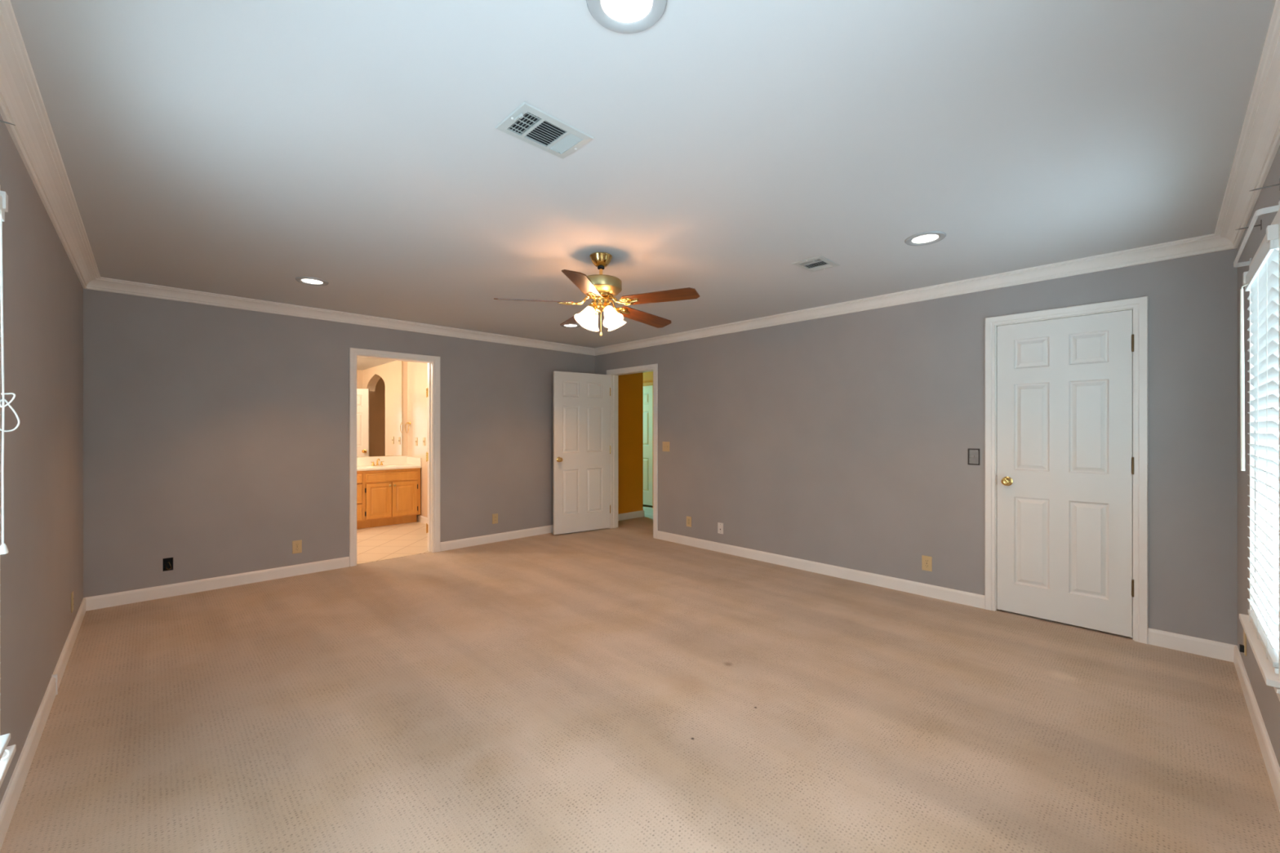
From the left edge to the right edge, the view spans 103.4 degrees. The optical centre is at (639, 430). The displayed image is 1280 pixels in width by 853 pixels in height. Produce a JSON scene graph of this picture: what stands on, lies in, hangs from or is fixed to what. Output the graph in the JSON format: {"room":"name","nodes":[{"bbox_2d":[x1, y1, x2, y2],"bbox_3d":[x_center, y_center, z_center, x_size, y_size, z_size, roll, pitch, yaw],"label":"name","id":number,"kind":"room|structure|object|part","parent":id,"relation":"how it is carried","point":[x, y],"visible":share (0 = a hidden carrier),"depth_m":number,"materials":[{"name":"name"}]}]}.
{"room":"empty bedroom","nodes":[
{"label":"empty bedroom","id":0,"kind":"room"},
{"bbox_2d":[0,114,83,804],"bbox_3d":[-2.098,0.100,1.548,0.160,2.420,5.730,0,0,-44],"label":"wall","id":1,"kind":"structure","parent":0,"point":[41,570],"depth_m":2.16,"materials":[{"name":"grey paint"}]},
{"bbox_2d":[0,120,15,125],"bbox_3d":[-1.816,-0.875,1.424,0.072,0.040,0.016,0,0,-44],"label":"hook","id":2,"kind":"object","parent":1,"relation":"attached to","point":[1,121],"visible":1,"depth_m":1.44,"materials":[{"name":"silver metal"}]},
{"bbox_2d":[0,185,16,787],"bbox_3d":[-1.726,0.151,1.204,0.195,1.832,0.912,0,0,-44],"label":"window","id":3,"kind":"structure","parent":1,"relation":"in","point":[5,763],"depth_m":1.58,"materials":[{"name":"white plastic"}]},
{"bbox_3d":[-1.683,0.115,1.245,0.014,1.760,0.912,0,0,-44],"label":"casing","id":4,"kind":"part","parent":3,"relation":"part of","materials":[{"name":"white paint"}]},
{"bbox_2d":[0,191,19,760],"bbox_3d":[-1.678,0.135,1.249,0.108,1.703,0.777,0,0,-44],"label":"window blind","id":5,"kind":"object","parent":3,"relation":"attached to","point":[4,739],"visible":1,"depth_m":1.49,"materials":[{"name":"white"}]},
{"bbox_3d":[-1.673,0.929,1.253,0.050,0.018,0.745,0,0,-44],"label":"rail","id":6,"kind":"part","parent":5,"relation":"part of","materials":[{"name":"white"}]},
{"bbox_3d":[-1.879,-0.155,1.505,0.041,0.990,0.029,0,0,-44],"label":"lift cord","id":7,"kind":"part","parent":5,"relation":"part of","materials":[{"name":"white fabric"}]},
{"bbox_2d":[0,597,85,850],"bbox_3d":[-2.034,1.259,1.610,0.019,0.102,5.730,0,0,-44],"label":"baseboard","id":8,"kind":"structure","parent":1,"relation":"attached to","point":[8,804],"depth_m":2.05,"materials":[{"name":"white paint"}]},
{"bbox_2d":[0,0,100,288],"bbox_3d":[-2.008,-1.068,1.635,0.090,0.084,5.730,0,0,-44],"label":"crown molding","id":9,"kind":"structure","parent":1,"relation":"attached to","point":[22,105],"depth_m":1.88,"materials":[{"name":"white paint"}]},
{"bbox_2d":[71,591,73,613],"bbox_3d":[-3.505,1.060,3.123,0.008,0.116,0.072,0,0,-44],"label":"power outlet","id":10,"kind":"object","parent":1,"relation":"attached to","point":[72,593],"visible":1,"depth_m":3.10,"materials":[{"name":"beige plastic"}]},
{"bbox_2d":[83,288,595,597],"bbox_3d":[-2.364,0.100,5.327,5.034,2.420,0.070,0,0,-44],"label":"wall","id":11,"kind":"structure","parent":0,"point":[216,438],"depth_m":4.33,"materials":[{"name":"grey paint"}]},
{"bbox_2d":[162,557,173,571],"bbox_3d":[-3.731,1.055,3.996,0.060,0.100,0.069,0,0,-44],"label":"outlet box","id":12,"kind":"object","parent":11,"relation":"attached to","point":[167,563],"visible":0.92,"depth_m":4.01,"materials":[{"name":"black plastic"}]},
{"bbox_2d":[292,539,302,554],"bbox_3d":[-3.095,1.054,4.564,0.072,0.116,0.008,0,0,-44],"label":"power outlet","id":13,"kind":"object","parent":11,"relation":"attached to","point":[296,544],"visible":1,"depth_m":4.56,"materials":[{"name":"brown plastic"}]},
{"bbox_2d":[84,524,553,610],"bbox_3d":[-2.320,1.262,5.310,4.754,0.096,0.014,0,0,-44],"label":"baseboard","id":14,"kind":"structure","parent":11,"relation":"attached to","point":[104,601],"depth_m":4.31,"materials":[{"name":"white paint"}]},
{"bbox_2d":[85,276,595,355],"bbox_3d":[-2.293,-1.068,5.283,4.754,0.084,0.090,0,0,-44],"label":"crown molding","id":15,"kind":"structure","parent":11,"relation":"attached to","point":[104,284],"depth_m":4.58,"materials":[{"name":"white paint"}]},
{"bbox_2d":[492,513,497,524],"bbox_3d":[-1.696,1.037,5.919,0.072,0.116,0.008,0,0,-44],"label":"power outlet","id":16,"kind":"object","parent":11,"relation":"attached to","point":[495,517],"visible":1,"depth_m":5.91,"materials":[{"name":"beige plastic"}]},
{"bbox_2d":[402,360,407,455],"bbox_3d":[-3.951,0.110,7.178,4.500,2.400,0.100,0,0,-44],"label":"wall","id":17,"kind":"structure","parent":0,"point":[404,363],"depth_m":7.53,"materials":[{"name":"beige paint"}]},
{"bbox_2d":[356,356,402,457],"bbox_3d":[-4.322,-0.344,6.743,2.201,1.451,0.010,0,0,-44],"label":"wall mirror","id":18,"kind":"object","parent":17,"relation":"attached to","point":[379,381],"visible":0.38,"depth_m":7.28,"materials":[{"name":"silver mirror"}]},
{"bbox_2d":[356,455,408,466],"bbox_3d":[-4.320,0.444,6.737,2.357,0.127,0.022,0,0,-44],"label":"backsplash","id":19,"kind":"structure","parent":17,"relation":"attached to","point":[401,460],"depth_m":7.31,"materials":[{"name":"white stone"}]},
{"bbox_2d":[407,361,427,517],"bbox_3d":[-2.252,0.110,7.119,1.140,2.400,2.350,0,0,-44],"label":"wall","id":20,"kind":"structure","parent":0,"point":[417,372],"depth_m":7.24,"materials":[{"name":"beige paint"}]},
{"bbox_2d":[404,421,410,433],"bbox_3d":[-3.423,-0.043,7.468,0.058,0.172,0.152,0,0,-44],"label":"towel ring","id":21,"kind":"object","parent":20,"relation":"attached to","point":[407,423],"visible":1,"depth_m":7.47,"materials":[{"name":"gold metal"}]},
{"bbox_2d":[416,515,427,524],"bbox_3d":[-3.125,1.262,7.192,0.014,0.096,1.030,0,0,-44],"label":"baseboard","id":22,"kind":"structure","parent":20,"relation":"attached to","point":[420,518],"depth_m":7.14,"materials":[{"name":"white paint"}]},
{"bbox_2d":[422,437,425,445],"bbox_3d":[-3.038,0.160,7.100,0.016,0.116,0.072,0,0,-44],"label":"light switch","id":23,"kind":"object","parent":20,"relation":"attached to","point":[424,438],"visible":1,"depth_m":7.09,"materials":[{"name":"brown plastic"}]},
{"bbox_2d":[617,372,643,514],"bbox_3d":[0.278,0.100,8.251,2.930,2.420,4.000,0,0,-44],"label":"wall","id":24,"kind":"structure","parent":0,"point":[630,386],"depth_m":7.47,"materials":[{"name":"orange paint"}]},
{"bbox_2d":[617,510,644,520],"bbox_3d":[-0.994,1.262,8.152,0.844,0.096,2.174,0,0,-44],"label":"baseboard","id":25,"kind":"structure","parent":24,"relation":"attached to","point":[635,514],"depth_m":7.47,"materials":[{"name":"white paint"}]},
{"bbox_2d":[0,504,1279,852],"bbox_3d":[-0.098,1.358,5.056,7.914,0.104,8.310,0,0,-44],"label":"floor","id":26,"kind":"structure","parent":0,"point":[621,689],"depth_m":2.28,"materials":[{"name":"beige carpet"}]},
{"bbox_2d":[356,467,420,528],"bbox_3d":[-4.127,0.920,6.530,2.347,0.771,0.588,0,0,-44],"label":"vanity cabinet","id":27,"kind":"object","parent":26,"relation":"on","point":[385,497],"visible":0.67,"depth_m":6.86,"materials":[{"name":"brown wood"}]},
{"bbox_3d":[-3.846,1.076,6.447,0.545,0.208,0.018,0,0,-44],"label":"drawer","id":28,"kind":"part","parent":27,"relation":"part of","materials":[{"name":"brown wood"}]},
{"bbox_3d":[-3.846,0.833,6.447,0.545,0.250,0.018,0,0,-44],"label":"drawer","id":29,"kind":"part","parent":27,"relation":"part of","materials":[{"name":"brown wood"}]},
{"bbox_3d":[-3.846,0.635,6.447,0.545,0.120,0.018,0,0,-44],"label":"drawer","id":30,"kind":"part","parent":27,"relation":"part of","materials":[{"name":"brown wood"}]},
{"bbox_3d":[-3.500,0.945,6.782,0.317,0.470,0.018,0,0,-44],"label":"cabinet door","id":31,"kind":"part","parent":27,"relation":"part of","materials":[{"name":"brown wood"}]},
{"bbox_2d":[356,455,422,471],"bbox_3d":[-4.132,0.458,6.543,2.358,0.155,0.562,0,0,-44],"label":"countertop","id":32,"kind":"structure","parent":27,"relation":"on","point":[363,464],"depth_m":7.20,"materials":[{"name":"white stone"}]},
{"bbox_2d":[371,458,384,466],"bbox_3d":[-3.695,0.453,7.137,0.173,0.108,0.120,0,0,-44],"label":"faucet","id":33,"kind":"object","parent":32,"relation":"on","point":[381,463],"visible":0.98,"depth_m":7.15,"materials":[{"name":"gold metal"}]},
{"bbox_3d":[-3.263,0.945,7.012,0.332,0.470,0.018,0,0,-44],"label":"cabinet door","id":34,"kind":"part","parent":27,"relation":"part of","materials":[{"name":"brown wood"}]},
{"bbox_2d":[9,0,1275,347],"bbox_3d":[-0.316,-1.160,3.210,5.034,0.100,5.960,0,0,-44],"label":"ceiling","id":35,"kind":"structure","parent":0,"point":[245,148],"depth_m":1.92,"materials":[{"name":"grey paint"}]},
{"bbox_2d":[295,276,328,285],"bbox_3d":[-2.438,-1.105,3.759,0.210,0.010,0.210,0,0,-44],"label":"recessed light","id":36,"kind":"object","parent":35,"relation":"in","point":[305,280],"visible":1,"depth_m":3.75,"materials":[{"name":"white"}]},
{"bbox_2d":[494,101,595,159],"bbox_3d":[-0.352,-1.099,1.884,0.305,0.022,0.205,0,0,-44],"label":"ceiling vent","id":37,"kind":"object","parent":35,"relation":"in","point":[528,123],"visible":1,"depth_m":1.87,"materials":[{"name":"white metal"}]},
{"bbox_3d":[-0.427,-1.095,1.775,0.008,0.014,0.052,0,0,-44],"label":"damper lever","id":38,"kind":"part","parent":37,"relation":"part of","materials":[{"name":"white metal"}]},
{"bbox_2d":[561,323,580,328],"bbox_3d":[-0.733,-1.105,5.339,0.210,0.010,0.210,0,0,-44],"label":"recessed light","id":39,"kind":"object","parent":35,"relation":"in","point":[575,325],"visible":0.77,"depth_m":5.35,"materials":[{"name":"white"}]},
{"bbox_2d":[493,252,699,336],"bbox_3d":[-0.221,-0.854,3.247,1.220,0.513,1.291,0,0,-44],"label":"ceiling fan","id":40,"kind":"object","parent":35,"relation":"hanging from","point":[601,288],"visible":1,"depth_m":3.14,"materials":[{"name":"gold metal"}]},
{"bbox_3d":[-0.658,-0.808,3.151,0.480,0.036,0.130,0,0,-9],"label":"blade","id":41,"kind":"part","parent":40,"relation":"part of","materials":[{"name":"brown wood"}]},
{"bbox_3d":[-0.437,-0.799,3.582,0.130,0.036,0.480,0,-1,-27],"label":"blade","id":42,"kind":"part","parent":40,"relation":"part of","materials":[{"name":"brown wood"}]},
{"bbox_3d":[-0.310,-0.808,2.809,0.130,0.036,0.480,0,0,8],"label":"blade","id":43,"kind":"part","parent":40,"relation":"part of","materials":[{"name":"brown wood"}]},
{"bbox_2d":[586,302,595,312],"bbox_3d":[-0.297,-0.774,3.180,0.072,0.064,0.056,0,0,-44],"label":"socket","id":44,"kind":"object","parent":40,"relation":"attached to","point":[592,307],"depth_m":3.16,"materials":[{"name":"gold metal"}]},
{"bbox_2d":[590,310,599,315],"bbox_3d":[-0.288,-0.774,3.269,0.056,0.064,0.072,0,0,-44],"label":"socket","id":45,"kind":"object","parent":40,"relation":"attached to","point":[596,313],"depth_m":3.25,"materials":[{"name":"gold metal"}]},
{"bbox_2d":[603,302,612,311],"bbox_3d":[-0.208,-0.774,3.171,0.056,0.064,0.072,0,0,-44],"label":"socket","id":46,"kind":"object","parent":40,"relation":"attached to","point":[607,307],"depth_m":3.15,"materials":[{"name":"gold metal"}]},
{"bbox_2d":[605,308,614,315],"bbox_3d":[-0.199,-0.774,3.260,0.072,0.064,0.056,0,0,-44],"label":"bulb","id":47,"kind":"object","parent":40,"relation":"attached to","point":[611,311],"depth_m":3.25,"materials":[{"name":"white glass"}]},
{"bbox_3d":[0.027,-0.780,3.500,0.130,0.036,0.480,0,-4,44],"label":"blade","id":48,"kind":"part","parent":40,"relation":"part of","materials":[{"name":"brown wood"}]},
{"bbox_3d":[0.118,-0.801,3.037,0.480,0.036,0.130,1,1,27],"label":"blade","id":49,"kind":"part","parent":40,"relation":"part of","materials":[{"name":"brown wood"}]},
{"bbox_2d":[586,0,666,33],"bbox_3d":[-0.034,-1.105,1.305,0.210,0.010,0.210,0,0,-44],"label":"recessed light","id":50,"kind":"object","parent":35,"relation":"in","point":[608,13],"visible":1,"depth_m":1.34,"materials":[{"name":"grey"}]},
{"bbox_2d":[791,255,839,272],"bbox_3d":[1.174,-1.099,3.374,0.275,0.022,0.205,0,0,-44],"label":"ceiling vent","id":51,"kind":"object","parent":35,"relation":"in","point":[819,263],"visible":1,"depth_m":3.36,"materials":[{"name":"white metal"}]},
{"bbox_2d":[904,231,946,245],"bbox_3d":[1.648,-1.105,2.921,0.210,0.010,0.210,0,0,-44],"label":"recessed light","id":52,"kind":"object","parent":35,"relation":"in","point":[925,237],"visible":1,"depth_m":2.91,"materials":[{"name":"white"}]},
{"bbox_2d":[643,371,653,382],"bbox_3d":[0.410,0.100,8.380,0.100,2.420,3.800,0,0,-44],"label":"wall","id":53,"kind":"structure","parent":0,"point":[647,376],"depth_m":8.58,"materials":[{"name":"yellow paint"}]},
{"bbox_2d":[643,382,653,508],"bbox_3d":[-0.038,0.248,8.784,0.056,2.124,0.883,0,0,-44],"label":"door","id":54,"kind":"structure","parent":53,"relation":"in","point":[647,386],"depth_m":8.60,"materials":[{"name":"green paint"}]},
{"bbox_2d":[595,248,1237,645],"bbox_3d":[1.401,0.100,4.934,0.070,2.420,5.730,0,0,-44],"label":"wall","id":55,"kind":"structure","parent":0,"point":[842,440],"depth_m":4.05,"materials":[{"name":"grey paint"}]},
{"bbox_2d":[553,363,657,538],"bbox_3d":[-0.383,0.253,6.497,1.355,2.114,0.678,0,0,7],"label":"door","id":56,"kind":"structure","parent":55,"relation":"in","point":[585,405],"depth_m":6.49,"materials":[{"name":"white paint"}]},
{"bbox_3d":[-0.992,0.366,6.271,0.066,0.066,0.066,0,0,-34],"label":"knob","id":57,"kind":"part","parent":56,"relation":"part of","materials":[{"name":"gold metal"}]},
{"bbox_3d":[-0.119,0.253,6.441,0.019,2.114,0.942,0,0,-44],"label":"casing","id":58,"kind":"part","parent":56,"relation":"part of","materials":[{"name":"white paint"}]},
{"bbox_2d":[662,441,669,451],"bbox_3d":[0.306,0.195,6.003,0.016,0.116,0.115,0,0,-44],"label":"light switch","id":59,"kind":"object","parent":55,"relation":"attached to","point":[665,444],"visible":1,"depth_m":6.00,"materials":[{"name":"brown plastic"}]},
{"bbox_2d":[686,515,691,527],"bbox_3d":[0.555,1.040,5.751,0.008,0.116,0.072,0,0,-44],"label":"power outlet","id":60,"kind":"object","parent":55,"relation":"attached to","point":[688,518],"visible":1,"depth_m":5.75,"materials":[{"name":"brown plastic"}]},
{"bbox_2d":[717,522,723,533],"bbox_3d":[0.865,1.054,5.431,0.008,0.116,0.072,0,0,-44],"label":"phone jack","id":61,"kind":"object","parent":55,"relation":"attached to","point":[720,526],"visible":1,"depth_m":5.43,"materials":[{"name":"white plastic"}]},
{"bbox_2d":[594,233,1235,355],"bbox_3d":[1.343,-1.068,4.878,0.090,0.084,5.730,0,0,-44],"label":"crown molding","id":62,"kind":"structure","parent":55,"relation":"attached to","point":[1209,243],"depth_m":3.73,"materials":[{"name":"white paint"}]},
{"bbox_2d":[921,555,932,571],"bbox_3d":[2.263,1.051,3.987,0.008,0.116,0.072,0,0,-44],"label":"power outlet","id":63,"kind":"object","parent":55,"relation":"attached to","point":[926,561],"visible":1,"depth_m":3.98,"materials":[{"name":"beige plastic"}]},
{"bbox_2d":[657,530,1235,662],"bbox_3d":[1.371,1.262,4.904,0.014,0.096,5.730,0,0,-44],"label":"baseboard","id":64,"kind":"structure","parent":55,"relation":"attached to","point":[1197,646],"depth_m":4.11,"materials":[{"name":"white paint"}]},
{"bbox_2d":[968,448,979,465],"bbox_3d":[2.480,0.198,3.756,0.016,0.122,0.076,0,0,-44],"label":"light switch","id":65,"kind":"object","parent":55,"relation":"attached to","point":[973,454],"visible":1,"depth_m":3.75,"materials":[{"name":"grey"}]},
{"bbox_3d":[2.484,0.198,3.760,0.006,0.120,0.074,0,0,-44],"label":"plate","id":66,"kind":"part","parent":65,"relation":"part of","materials":[{"name":"white plastic"}]},
{"bbox_2d":[984,296,1148,644],"bbox_3d":[2.849,0.244,3.428,0.184,2.132,0.844,0,0,-44],"label":"door","id":67,"kind":"structure","parent":55,"relation":"in","point":[1066,388],"depth_m":3.38,"materials":[{"name":"white paint"}]},
{"bbox_3d":[2.605,0.365,3.595,0.066,0.066,0.066,0,0,-44],"label":"knob","id":68,"kind":"part","parent":67,"relation":"part of","materials":[{"name":"gold metal"}]},
{"bbox_2d":[1237,145,1279,767],"bbox_3d":[1.683,0.100,1.109,4.984,2.420,0.160,0,0,-44],"label":"wall","id":69,"kind":"structure","parent":0,"point":[1267,699],"depth_m":2.50,"materials":[{"name":"grey paint"}]},
{"bbox_2d":[1239,629,1246,656],"bbox_3d":[3.059,1.075,2.566,0.072,0.116,0.020,0,0,-44],"label":"power outlet","id":70,"kind":"object","parent":69,"relation":"attached to","point":[1242,648],"visible":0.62,"depth_m":2.55,"materials":[{"name":"brown plastic"}]},
{"bbox_3d":[3.064,1.075,2.561,0.072,0.116,0.006,0,0,-44],"label":"plate","id":71,"kind":"part","parent":70,"relation":"part of","materials":[{"name":"brown plastic"}]},
{"bbox_2d":[1214,0,1279,248],"bbox_3d":[1.629,-1.068,1.230,4.754,0.084,0.090,0,0,-44],"label":"crown molding","id":72,"kind":"structure","parent":69,"relation":"attached to","point":[1259,142],"depth_m":1.90,"materials":[{"name":"white paint"}]},
{"bbox_2d":[1235,219,1262,230],"bbox_3d":[2.624,-0.875,2.181,0.016,0.040,0.072,0,0,-44],"label":"hook","id":73,"kind":"object","parent":69,"relation":"attached to","point":[1260,224],"visible":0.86,"depth_m":2.16,"materials":[{"name":"silver metal"}]},
{"bbox_3d":[2.624,-0.875,2.181,0.006,0.006,0.072,0,0,-44],"label":"arm","id":74,"kind":"part","parent":73,"relation":"part of","materials":[{"name":"silver metal"}]},
{"bbox_2d":[1233,645,1279,812],"bbox_3d":[1.655,1.262,1.203,4.754,0.096,0.014,0,0,-44],"label":"baseboard","id":75,"kind":"structure","parent":69,"relation":"attached to","point":[1268,755],"depth_m":2.11,"materials":[{"name":"white paint"}]},
{"bbox_2d":[1233,200,1279,266],"bbox_3d":[2.578,-0.795,2.125,0.889,0.044,0.056,0,0,-44],"label":"curtain rod","id":76,"kind":"object","parent":69,"relation":"attached to","point":[1275,208],"visible":0.91,"depth_m":1.99,"materials":[{"name":"white metal"}]},
{"bbox_2d":[1239,208,1279,701],"bbox_3d":[2.542,0.084,1.978,0.913,1.697,0.195,0,0,-44],"label":"window","id":77,"kind":"structure","parent":69,"relation":"in","point":[1271,678],"depth_m":2.26,"materials":[{"name":"white plastic"}]},
{"bbox_2d":[1240,223,1279,674],"bbox_3d":[2.501,0.068,2.021,0.782,1.569,0.094,0,0,-44],"label":"window blind","id":78,"kind":"object","parent":77,"relation":"attached to","point":[1262,278],"visible":0.98,"depth_m":1.99,"materials":[{"name":"white plastic"}]},
{"bbox_3d":[2.671,0.099,2.212,0.002,1.487,0.002,0,0,-44],"label":"ladder cord","id":79,"kind":"part","parent":78,"relation":"part of","materials":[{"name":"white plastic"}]},
{"bbox_3d":[2.487,0.099,2.035,0.002,1.487,0.002,0,0,-44],"label":"ladder cord","id":80,"kind":"part","parent":78,"relation":"part of","materials":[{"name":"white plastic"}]},
{"bbox_3d":[2.697,0.099,2.185,0.002,1.487,0.002,0,0,-44],"label":"ladder cord","id":81,"kind":"part","parent":78,"relation":"part of","materials":[{"name":"white fabric"}]},
{"bbox_3d":[2.509,0.843,2.012,0.750,0.018,0.050,0,0,-44],"label":"rail","id":82,"kind":"part","parent":78,"relation":"part of","materials":[{"name":"white plastic"}]},
{"bbox_3d":[2.304,0.099,1.858,0.002,1.487,0.002,0,0,-44],"label":"ladder cord","id":83,"kind":"part","parent":78,"relation":"part of","materials":[{"name":"white fabric"}]},
{"bbox_3d":[2.514,0.099,2.007,0.002,1.487,0.002,0,0,-44],"label":"ladder cord","id":84,"kind":"part","parent":78,"relation":"part of","materials":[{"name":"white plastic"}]},
{"bbox_3d":[2.558,0.075,1.962,0.800,1.570,0.150,0,0,-44],"label":"frame","id":85,"kind":"part","parent":77,"relation":"part of","materials":[{"name":"white plastic"}]},
{"bbox_2d":[1250,178,1279,191],"bbox_3d":[2.265,-0.880,1.833,0.016,0.040,0.072,0,0,-44],"label":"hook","id":86,"kind":"object","parent":69,"relation":"attached to","point":[1279,179],"visible":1,"depth_m":1.82,"materials":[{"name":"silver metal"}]},
{"bbox_3d":[2.265,-0.880,1.833,0.006,0.006,0.072,0,0,-44],"label":"arm","id":87,"kind":"part","parent":86,"relation":"part of","materials":[{"name":"silver metal"}]},
{"bbox_3d":[-2.857,0.110,4.940,2.760,2.400,0.060,0,0,-44],"label":"wall","id":88,"kind":"structure","parent":0,"visible":0},
{"bbox_2d":[349,347,439,566],"bbox_3d":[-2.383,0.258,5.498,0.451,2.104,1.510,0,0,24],"label":"door frame","id":89,"kind":"structure","parent":88,"relation":"in","point":[433,391],"depth_m":5.41,"materials":[{"name":"white paint"}]}
]}

